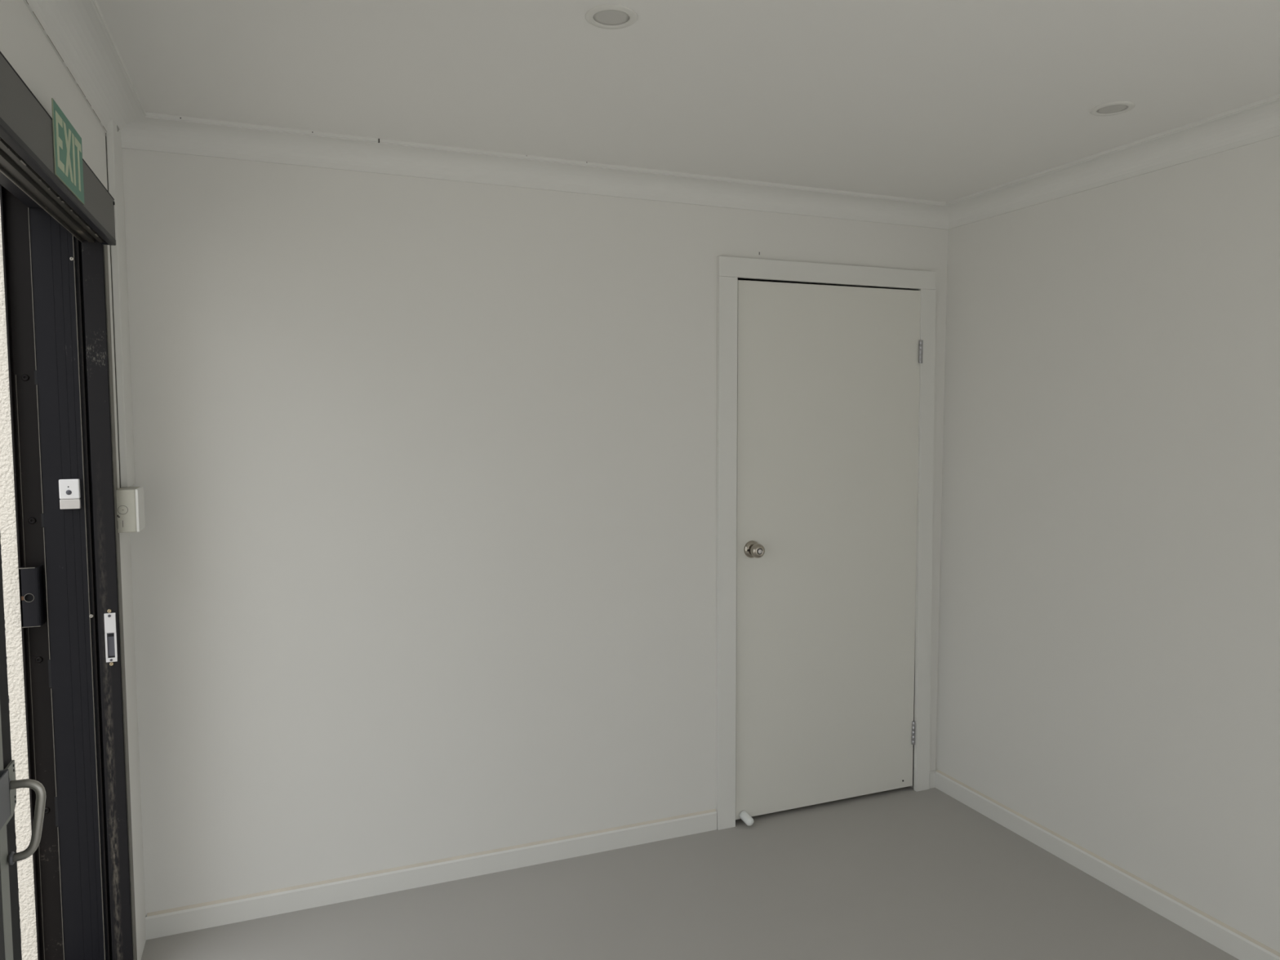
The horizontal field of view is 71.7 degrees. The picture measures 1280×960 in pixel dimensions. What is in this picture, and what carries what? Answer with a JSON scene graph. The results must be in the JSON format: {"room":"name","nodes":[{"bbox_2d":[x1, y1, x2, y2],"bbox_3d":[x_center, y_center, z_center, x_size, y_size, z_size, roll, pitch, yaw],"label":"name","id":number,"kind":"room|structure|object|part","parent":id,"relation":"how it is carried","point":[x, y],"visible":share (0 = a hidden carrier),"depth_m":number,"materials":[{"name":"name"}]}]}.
{"room":"empty room","nodes":[
{"label":"empty room","id":0,"kind":"room"},
{"bbox_2d":[0,0,146,959],"bbox_3d":[-0.681,0.335,0.305,0.218,2.388,4.800,-2,4,-22],"label":"wall","id":1,"kind":"structure","parent":0,"point":[24,44],"depth_m":2.20,"materials":[{"name":"paint"}]},
{"bbox_2d":[0,533,45,959],"bbox_3d":[-0.868,0.472,1.072,0.087,1.984,0.941,-2,4,-22],"label":"sliding door","id":2,"kind":"structure","parent":1,"relation":"in","point":[10,921],"depth_m":1.44,"materials":[{"name":"grey metal"}]},
{"bbox_3d":[-1.014,0.510,1.411,0.004,0.085,0.134,-2,4,-22],"label":"lock plate","id":3,"kind":"part","parent":2,"relation":"part of","materials":[{"name":"grey metal"}]},
{"bbox_3d":[-0.996,0.552,1.440,0.056,0.136,0.014,-2,4,-22],"label":"pull handle","id":4,"kind":"part","parent":2,"relation":"part of","materials":[{"name":"metal"}]},
{"bbox_2d":[51,97,84,204],"bbox_3d":[-1.153,-0.656,1.791,0.003,0.140,0.259,-2,4,-22],"label":"exit sign","id":5,"kind":"object","parent":1,"relation":"attached to","point":[67,142],"visible":1,"depth_m":1.77,"materials":[{"name":"green plastic"}]},
{"bbox_2d":[0,51,137,959],"bbox_3d":[-0.955,0.409,1.037,0.250,2.140,2.850,-2,4,-22],"label":"door frame","id":6,"kind":"structure","parent":1,"relation":"attached to","point":[56,284],"depth_m":2.30,"materials":[{"name":"black"}]},
{"bbox_3d":[-0.876,-0.575,1.002,0.079,0.118,2.753,-2,4,-22],"label":"door header","id":7,"kind":"part","parent":6,"relation":"part of","materials":[{"name":"black metal"}]},
{"bbox_2d":[58,479,80,509],"bbox_3d":[-1.469,0.036,2.283,0.045,0.077,0.016,-2,4,-22],"label":"doorbell","id":8,"kind":"object","parent":6,"relation":"attached to","point":[68,489],"visible":1,"depth_m":2.28,"materials":[{"name":"white plastic"}]},
{"bbox_3d":[-1.469,0.062,2.286,0.045,0.026,0.013,-2,4,-22],"label":"name panel","id":9,"kind":"part","parent":8,"relation":"part of","materials":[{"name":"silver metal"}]},
{"bbox_3d":[-1.413,0.376,2.363,0.048,2.020,0.050,-2,4,-22],"label":"strike post","id":10,"kind":"part","parent":6,"relation":"part of","materials":[{"name":"black metal"}]},
{"bbox_3d":[-1.399,0.416,2.342,0.026,0.131,0.004,-2,4,-22],"label":"strike plate","id":11,"kind":"part","parent":6,"relation":"part of","materials":[{"name":"silver metal"}]},
{"bbox_2d":[22,0,146,133],"bbox_3d":[-0.538,-0.820,0.282,0.092,0.080,4.800,-2,4,-22],"label":"crown molding","id":12,"kind":"structure","parent":1,"relation":"attached to","point":[77,31],"depth_m":1.98,"materials":[{"name":"white paint"}]},
{"bbox_2d":[105,118,135,487],"bbox_3d":[-1.441,-0.487,2.459,0.020,1.009,0.139,-2,4,-22],"label":"cable trunking","id":13,"kind":"object","parent":1,"relation":"attached to","point":[113,138],"visible":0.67,"depth_m":2.42,"materials":[{"name":"white plastic"}]},
{"bbox_2d":[115,486,145,533],"bbox_3d":[-1.388,0.080,2.414,0.054,0.115,0.111,-2,4,-22],"label":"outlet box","id":14,"kind":"object","parent":1,"relation":"attached to","point":[130,500],"visible":1,"depth_m":2.37,"materials":[{"name":"plastic"}]},
{"bbox_3d":[-1.366,0.079,2.423,0.006,0.115,0.110,-2,4,-22],"label":"plate","id":15,"kind":"part","parent":14,"relation":"part of","materials":[{"name":"white plastic"}]},
{"bbox_2d":[121,147,948,915],"bbox_3d":[-0.188,0.137,3.136,3.250,2.388,0.101,-2,4,-22],"label":"wall","id":16,"kind":"structure","parent":0,"point":[424,558],"depth_m":2.87,"materials":[{"name":"paint"}]},
{"bbox_2d":[145,808,716,939],"bbox_3d":[-0.592,1.306,2.995,1.898,0.076,0.012,-2,4,-22],"label":"baseboard","id":17,"kind":"structure","parent":16,"relation":"attached to","point":[166,922],"depth_m":2.93,"materials":[{"name":"white wood"}]},
{"bbox_2d":[120,111,947,229],"bbox_3d":[-0.098,-1.010,2.989,2.933,0.079,0.093,-2,4,-22],"label":"crown molding","id":18,"kind":"structure","parent":16,"relation":"attached to","point":[157,132],"depth_m":2.86,"materials":[{"name":"white paint"}]},
{"bbox_2d":[715,256,935,830],"bbox_3d":[0.726,0.239,3.503,0.997,2.134,0.118,-2,4,-22],"label":"door frame","id":19,"kind":"structure","parent":16,"relation":"attached to","point":[730,269],"depth_m":3.34,"materials":[{"name":"white wood"}]},
{"bbox_3d":[0.321,0.291,3.289,0.082,2.060,0.018,-2,4,-22],"label":"architrave","id":20,"kind":"part","parent":19,"relation":"part of","materials":[{"name":"white wood"}]},
{"bbox_3d":[0.732,-0.785,3.380,0.971,0.074,0.018,-2,4,-22],"label":"head architrave","id":21,"kind":"part","parent":19,"relation":"part of","materials":[{"name":"white wood"}]},
{"bbox_3d":[1.162,0.266,3.627,0.098,2.062,0.018,-2,4,-22],"label":"architrave","id":22,"kind":"part","parent":19,"relation":"part of","materials":[{"name":"white wood"}]},
{"bbox_2d":[735,280,923,826],"bbox_3d":[0.755,0.277,3.458,0.848,2.049,0.108,-2,4,-22],"label":"door","id":23,"kind":"structure","parent":16,"relation":"in","point":[828,375],"depth_m":3.45,"materials":[{"name":"paint"}]},
{"bbox_3d":[0.434,0.263,3.300,0.054,0.054,0.053,-2,4,-22],"label":"knob","id":24,"kind":"part","parent":23,"relation":"part of","materials":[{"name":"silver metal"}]},
{"bbox_2d":[928,769,936,788],"bbox_3d":[1.230,1.258,3.726,0.040,0.069,0.012,-2,4,-22],"label":"baseboard","id":25,"kind":"structure","parent":16,"relation":"attached to","point":[932,773],"depth_m":3.72,"materials":[{"name":"white wood"}]},
{"bbox_2d":[96,0,1279,202],"bbox_3d":[0.520,-0.991,1.291,3.250,0.120,6.100,-2,4,-22],"label":"ceiling","id":26,"kind":"structure","parent":0,"point":[937,100],"depth_m":2.17,"materials":[{"name":"paint"}]},
{"bbox_2d":[585,4,637,29],"bbox_3d":[-0.060,-0.969,1.856,0.109,0.008,0.109,-2,4,-22],"label":"recessed light","id":27,"kind":"object","parent":26,"relation":"in","point":[603,16],"visible":1,"depth_m":1.85,"materials":[{"name":"white plastic"}]},
{"bbox_2d":[593,9,629,25],"bbox_3d":[-0.060,-0.969,1.856,0.077,0.002,0.077,0,4,-3],"label":"diffuser","id":28,"kind":"object","parent":27,"relation":"attached to","point":[601,17],"depth_m":1.86,"materials":[{"name":"grey plastic"}]},
{"bbox_2d":[1089,101,1135,115],"bbox_3d":[1.282,-1.008,2.406,0.109,0.008,0.109,-2,4,-22],"label":"recessed light","id":29,"kind":"object","parent":26,"relation":"in","point":[1115,108],"visible":1,"depth_m":2.40,"materials":[{"name":"white plastic"}]},
{"bbox_2d":[1096,104,1128,113],"bbox_3d":[1.282,-1.008,2.406,0.077,0.002,0.077,0,4,-3],"label":"diffuser","id":30,"kind":"object","parent":29,"relation":"attached to","point":[1101,108],"depth_m":2.41,"materials":[{"name":"grey plastic"}]},
{"bbox_2d":[141,786,1239,959],"bbox_3d":[0.521,1.501,1.465,3.250,0.100,6.100,-2,4,-22],"label":"floor","id":31,"kind":"structure","parent":0,"point":[901,873],"depth_m":2.82,"materials":[{"name":"paint"}]},
{"bbox_2d":[737,279,887,288],"bbox_3d":[0.338,0.077,3.993,1.633,2.388,1.100,-2,4,-22],"label":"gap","id":32,"kind":"structure","parent":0,"point":[738,279],"depth_m":4.56,"materials":[{"name":"paint"}]},
{"bbox_2d":[935,135,1279,952],"bbox_3d":[2.188,0.254,1.456,0.100,2.388,4.800,-2,4,-22],"label":"wall","id":33,"kind":"structure","parent":0,"point":[1108,651],"depth_m":2.85,"materials":[{"name":"paint"}]},
{"bbox_2d":[934,769,1279,959],"bbox_3d":[2.138,1.409,1.510,0.012,0.076,4.788,-2,4,-22],"label":"baseboard","id":34,"kind":"structure","parent":33,"relation":"attached to","point":[1217,933],"depth_m":2.91,"materials":[{"name":"white wood"}]},
{"bbox_2d":[946,93,1279,229],"bbox_3d":[2.098,-0.895,1.340,0.092,0.079,4.800,-2,4,-22],"label":"crown molding","id":35,"kind":"structure","parent":33,"relation":"attached to","point":[1258,121],"depth_m":2.77,"materials":[{"name":"white paint"}]},
{"label":"outside","id":36,"kind":"structure","parent":0,"visible":0},
{"bbox_3d":[0.391,1.841,-1.967,60.000,0.099,50.000,-2,4,-22],"label":"ground","id":37,"kind":"structure","parent":36,"visible":0},
{"bbox_2d":[0,206,37,959],"bbox_3d":[-2.330,-0.056,2.239,1.382,3.100,0.538,-2,4,-22],"label":"wall","id":38,"kind":"structure","parent":37,"relation":"on","point":[9,552],"depth_m":2.27,"materials":[{"name":"white paint"}]}
]}

